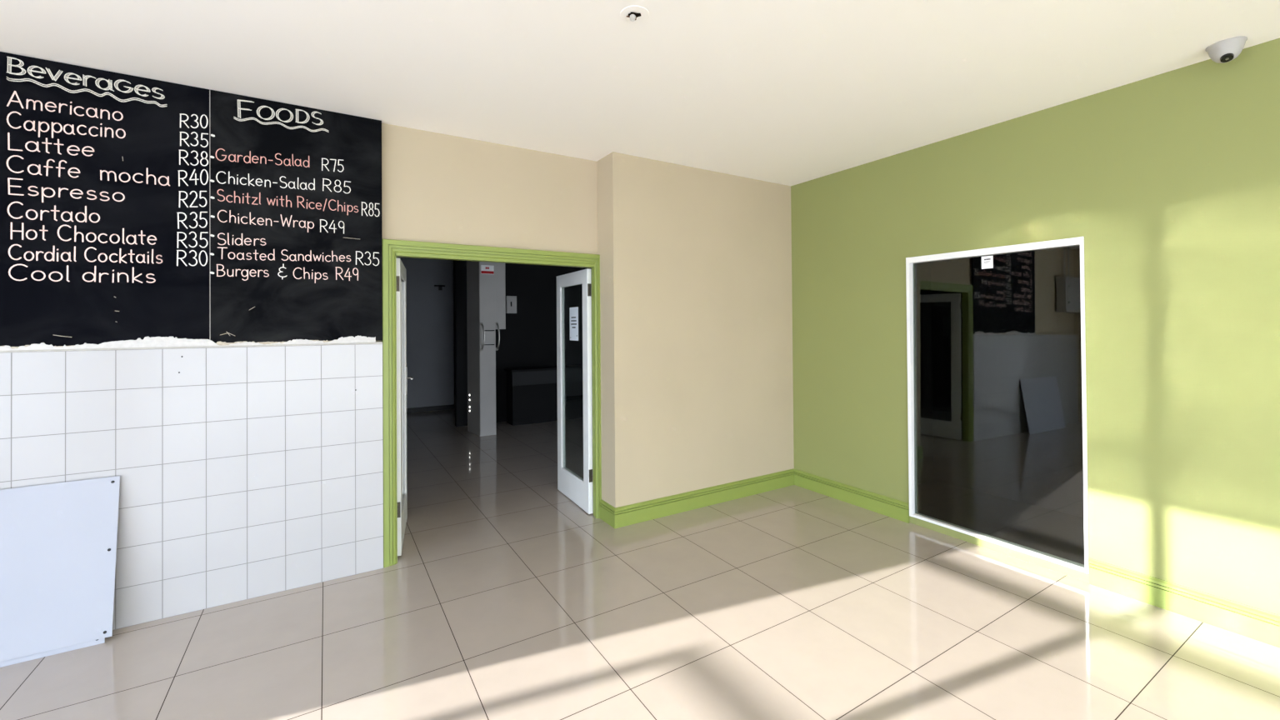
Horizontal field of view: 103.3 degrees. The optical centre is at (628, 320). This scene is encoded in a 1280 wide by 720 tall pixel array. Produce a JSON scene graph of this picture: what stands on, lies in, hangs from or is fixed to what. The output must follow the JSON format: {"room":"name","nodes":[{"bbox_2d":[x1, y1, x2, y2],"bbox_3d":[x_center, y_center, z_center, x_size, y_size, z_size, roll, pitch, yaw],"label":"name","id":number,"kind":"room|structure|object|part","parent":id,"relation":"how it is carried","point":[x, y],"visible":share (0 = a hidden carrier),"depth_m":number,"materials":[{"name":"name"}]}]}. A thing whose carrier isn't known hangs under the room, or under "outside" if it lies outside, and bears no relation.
{"room":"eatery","nodes":[
{"label":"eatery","id":0,"kind":"room"},
{"bbox_2d":[395,256,454,408],"bbox_3d":[-5.376,0.231,9.125,4.270,3.074,0.150,0,-1,-31],"label":"wall","id":1,"kind":"structure","parent":0,"point":[430,347],"depth_m":9.93,"materials":[{"name":"grey paint"}]},
{"bbox_2d":[406,404,454,413],"bbox_3d":[-5.322,1.722,9.042,4.270,0.090,0.015,0,-1,-31],"label":"baseboard","id":2,"kind":"structure","parent":1,"relation":"attached to","point":[452,406],"depth_m":9.90,"materials":[{"name":"black"}]},
{"bbox_2d":[434,285,444,290],"bbox_3d":[-3.731,-0.652,10.004,0.200,0.100,0.050,0,-1,-31],"label":"wall bracket","id":3,"kind":"object","parent":1,"relation":"attached to","point":[440,287],"visible":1,"depth_m":9.99,"materials":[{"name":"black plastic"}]},
{"bbox_2d":[453,267,454,394],"bbox_3d":[-2.538,0.202,8.257,8.550,3.074,8.855,0,-1,-31],"label":"wall","id":4,"kind":"structure","parent":0,"point":[453,267],"depth_m":12.24,"materials":[{"name":"paint"}]},
{"bbox_2d":[375,123,597,341],"bbox_3d":[-2.549,0.159,3.055,5.292,3.074,0.063,0,-1,-31],"label":"wall","id":5,"kind":"structure","parent":0,"point":[437,187],"depth_m":3.89,"materials":[{"name":"beige paint"}]},
{"bbox_2d":[0,51,209,346],"bbox_3d":[-2.887,-0.618,2.783,0.916,1.516,0.025,0,-1,-31],"label":"chalkboard","id":6,"kind":"object","parent":5,"relation":"attached to","point":[104,175],"visible":1,"depth_m":2.77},
{"bbox_2d":[0,343,383,629],"bbox_3d":[-3.154,0.929,2.618,3.401,1.535,0.049,0,-1,-31],"label":"tiled wall","id":7,"kind":"structure","parent":5,"relation":"attached to","point":[246,472],"depth_m":3.00,"materials":[{"name":"tile"}]},
{"bbox_2d":[0,335,382,352],"bbox_3d":[-3.159,0.125,2.622,3.401,0.072,0.054,0,-1,-31],"label":"trim","id":8,"kind":"structure","parent":7,"relation":"attached to","point":[154,342],"depth_m":2.91,"materials":[{"name":"paint"}]},
{"bbox_2d":[209,90,209,245],"bbox_3d":[-2.500,-0.619,3.030,0.004,1.516,0.047,0,-1,-31],"label":"trim","id":9,"kind":"structure","parent":5,"relation":"attached to","point":[209,90],"depth_m":3.01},
{"bbox_2d":[210,90,382,343],"bbox_3d":[-2.097,-0.620,3.256,0.924,1.516,0.025,0,-1,-31],"label":"chalkboard","id":10,"kind":"object","parent":5,"relation":"attached to","point":[296,222],"visible":1,"depth_m":3.22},
{"bbox_2d":[395,258,413,555],"bbox_3d":[-1.767,0.620,3.992,0.097,2.135,0.782,0,-1,-20],"label":"door","id":11,"kind":"structure","parent":5,"relation":"in","point":[402,368],"depth_m":3.74,"materials":[{"name":"white paint"}]},
{"bbox_3d":[-1.791,0.555,3.991,0.006,1.795,0.555,0,-1,-21],"label":"glass pane","id":12,"kind":"part","parent":11,"relation":"part of","materials":[{"name":"clear glass"}]},
{"bbox_3d":[-1.885,0.511,4.306,0.006,0.240,0.046,0,-1,-21],"label":"handle plate","id":13,"kind":"part","parent":11,"relation":"part of","materials":[{"name":"metal"}]},
{"bbox_2d":[381,239,601,567],"bbox_3d":[-0.989,0.562,3.959,1.692,2.258,0.104,0,-1,-31],"label":"door frame","id":14,"kind":"structure","parent":5,"relation":"attached to","point":[392,248],"depth_m":3.62,"materials":[{"name":"green wood"}]},
{"bbox_2d":[556,268,593,514],"bbox_3d":[-0.509,0.616,4.752,0.052,2.135,0.781,0,-1,-28],"label":"door","id":15,"kind":"structure","parent":5,"relation":"in","point":[579,490],"depth_m":4.56,"materials":[{"name":"white paint"}]},
{"bbox_2d":[569,306,578,340],"bbox_3d":[-0.510,0.029,4.729,0.002,0.310,0.210,0,-1,-28],"label":"paper notice","id":16,"kind":"object","parent":15,"relation":"attached to","point":[573,312],"visible":1,"depth_m":4.73,"materials":[{"name":"white paper"}]},
{"bbox_2d":[454,260,591,426],"bbox_3d":[-1.003,0.201,9.498,4.340,3.074,0.100,0,-1,-31],"label":"wall partition","id":17,"kind":"structure","parent":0,"point":[528,339],"depth_m":8.94,"materials":[{"name":"paint"}]},
{"bbox_2d":[505,295,516,313],"bbox_3d":[-2.034,-0.281,8.794,0.180,0.300,0.060,0,-1,-31],"label":"meter box","id":18,"kind":"object","parent":17,"relation":"attached to","point":[511,301],"visible":0.98,"depth_m":8.77,"materials":[{"name":"grey plastic"}]},
{"bbox_3d":[-2.022,-0.281,8.775,0.150,0.260,0.006,0,-1,-31],"label":"lid","id":19,"kind":"part","parent":18,"relation":"part of","materials":[{"name":"white metal"}]},
{"bbox_2d":[0,395,1279,719],"bbox_3d":[-0.955,1.770,4.496,9.700,0.150,16.900,0,-1,-31],"label":"floor","id":20,"kind":"structure","parent":0,"point":[504,598],"depth_m":2.69,"materials":[{"name":"tile"}]},
{"bbox_2d":[0,638,104,667],"bbox_3d":[-3.306,1.288,2.413,1.200,0.815,0.128,0,-1,-31],"label":"sheet","id":21,"kind":"object","parent":20,"relation":"on","point":[40,655],"visible":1,"depth_m":2.56,"materials":[{"name":"white plastic"}]},
{"bbox_2d":[0,475,120,662],"bbox_3d":[-3.289,1.261,2.419,1.225,0.815,0.128,0,-1,-31],"label":"sheet","id":22,"kind":"object","parent":20,"relation":"on","point":[58,541],"visible":1,"depth_m":2.62,"materials":[{"name":"white plastic"}]},
{"bbox_2d":[466,260,505,436],"bbox_3d":[-2.209,0.283,7.878,0.417,2.900,0.603,0,-1,-37],"label":"column","id":23,"kind":"structure","parent":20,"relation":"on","point":[486,293],"depth_m":7.68,"materials":[{"name":"white paint"}]},
{"bbox_3d":[-2.183,0.236,7.588,0.083,0.434,0.042,-1,0,12],"label":"handle","id":24,"kind":"part","parent":23,"relation":"part of","materials":[{"name":"metal"}]},
{"bbox_2d":[480,265,494,274],"bbox_3d":[-2.129,-0.772,7.649,0.192,0.135,0.006,0,-1,-31],"label":"safety sign","id":25,"kind":"object","parent":23,"relation":"attached to","point":[485,269],"visible":1,"depth_m":7.64,"materials":[{"name":"white paper"}]},
{"bbox_3d":[-2.133,-0.508,7.657,0.238,1.302,0.016,0,-1,-31],"label":"door","id":26,"kind":"part","parent":23,"relation":"part of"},
{"bbox_3d":[-2.127,0.255,7.651,0.238,0.204,0.016,0,-1,-31],"label":"drawer","id":27,"kind":"part","parent":23,"relation":"part of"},
{"bbox_3d":[-2.121,1.039,7.644,0.238,1.344,0.016,0,-1,-31],"label":"door","id":28,"kind":"part","parent":23,"relation":"part of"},
{"bbox_3d":[-1.992,0.235,7.707,0.073,0.434,0.046,-1,-1,43],"label":"handle","id":29,"kind":"part","parent":23,"relation":"part of","materials":[{"name":"metal"}]},
{"bbox_2d":[504,364,592,425],"bbox_3d":[-1.103,1.272,9.028,2.140,0.925,0.420,0,-1,-31],"label":"countertop","id":30,"kind":"structure","parent":20,"relation":"on","point":[532,392],"depth_m":8.62,"materials":[{"name":"black"}]},
{"bbox_2d":[504,364,582,372],"bbox_3d":[-1.107,0.827,9.032,2.140,0.035,0.420,0,-1,-31],"label":"countertop","id":31,"kind":"structure","parent":30,"relation":"on","point":[567,367],"depth_m":8.68,"materials":[{"name":"paint"}]},
{"bbox_3d":[-1.016,0.958,8.880,2.100,0.230,0.030,0,-1,-31],"label":"panel","id":32,"kind":"part","parent":30,"relation":"part of","materials":[{"name":"black"}]},
{"bbox_2d":[0,0,1279,185],"bbox_3d":[1.304,-1.503,0.704,9.700,0.150,8.000,0,-1,-31],"label":"ceiling","id":33,"kind":"structure","parent":0,"point":[788,92],"depth_m":2.70,"materials":[{"name":"paint"}]},
{"bbox_2d":[620,5,649,23],"bbox_3d":[0.028,-1.386,2.322,0.132,0.041,0.132,0,-1,-31],"label":"ceiling light","id":34,"kind":"object","parent":33,"relation":"attached to","point":[632,17],"visible":1,"depth_m":2.31,"materials":[{"name":"paint"}]},
{"bbox_2d":[1205,35,1247,63],"bbox_3d":[3.077,-1.376,2.607,0.140,0.098,0.140,0,-1,-31],"label":"dome camera","id":35,"kind":"object","parent":33,"relation":"attached to","point":[1224,51],"visible":1,"depth_m":2.58,"materials":[{"name":"white plastic"}]},
{"bbox_2d":[596,151,794,507],"bbox_3d":[0.750,0.148,4.864,2.228,3.074,0.345,0,-1,-31],"label":"wall pier","id":36,"kind":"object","parent":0,"point":[696,297],"visible":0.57,"depth_m":4.55,"materials":[{"name":"beige paint"}]},
{"bbox_2d":[599,468,794,528],"bbox_3d":[0.728,1.605,4.772,2.127,0.160,0.281,0,-1,-31],"label":"baseboard","id":37,"kind":"structure","parent":36,"relation":"attached to","point":[623,516],"depth_m":4.51,"materials":[{"name":"green wood"}]},
{"bbox_2d":[915,245,1084,564],"bbox_3d":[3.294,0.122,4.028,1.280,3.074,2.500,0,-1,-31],"label":"window pane","id":38,"kind":"structure","parent":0,"point":[998,348],"depth_m":4.66,"materials":[{"name":"glass"}]},
{"bbox_2d":[790,37,1279,614],"bbox_3d":[3.668,0.102,2.038,0.120,3.074,7.500,0,-1,-31],"label":"wall","id":39,"kind":"structure","parent":0,"point":[1169,181],"depth_m":3.03,"materials":[{"name":"green paint"}]},
{"bbox_2d":[794,469,909,523],"bbox_3d":[2.003,1.594,4.693,0.019,0.160,1.201,0,-1,-31],"label":"baseboard","id":40,"kind":"structure","parent":39,"relation":"attached to","point":[889,507],"depth_m":4.60,"materials":[{"name":"green wood"}]},
{"bbox_2d":[905,236,1089,573],"bbox_3d":[2.627,0.536,3.710,0.072,2.130,1.143,0,-1,-31],"label":"window","id":41,"kind":"structure","parent":39,"relation":"in","point":[910,262],"depth_m":3.73,"materials":[{"name":"white paint"}]},
{"bbox_2d":[981,255,993,269],"bbox_3d":[2.631,-0.429,3.715,0.002,0.090,0.074,0,-1,-31],"label":"window sticker","id":42,"kind":"object","parent":41,"relation":"attached to","point":[987,262],"visible":1,"depth_m":3.71,"materials":[{"name":"white paper"}]},
{"bbox_2d":[1088,557,1279,648],"bbox_3d":[4.223,1.546,0.981,0.019,0.160,5.148,0,-1,-31],"label":"baseboard","id":43,"kind":"structure","parent":39,"relation":"attached to","point":[1257,624],"depth_m":2.82,"materials":[{"name":"green wood"}]}
]}

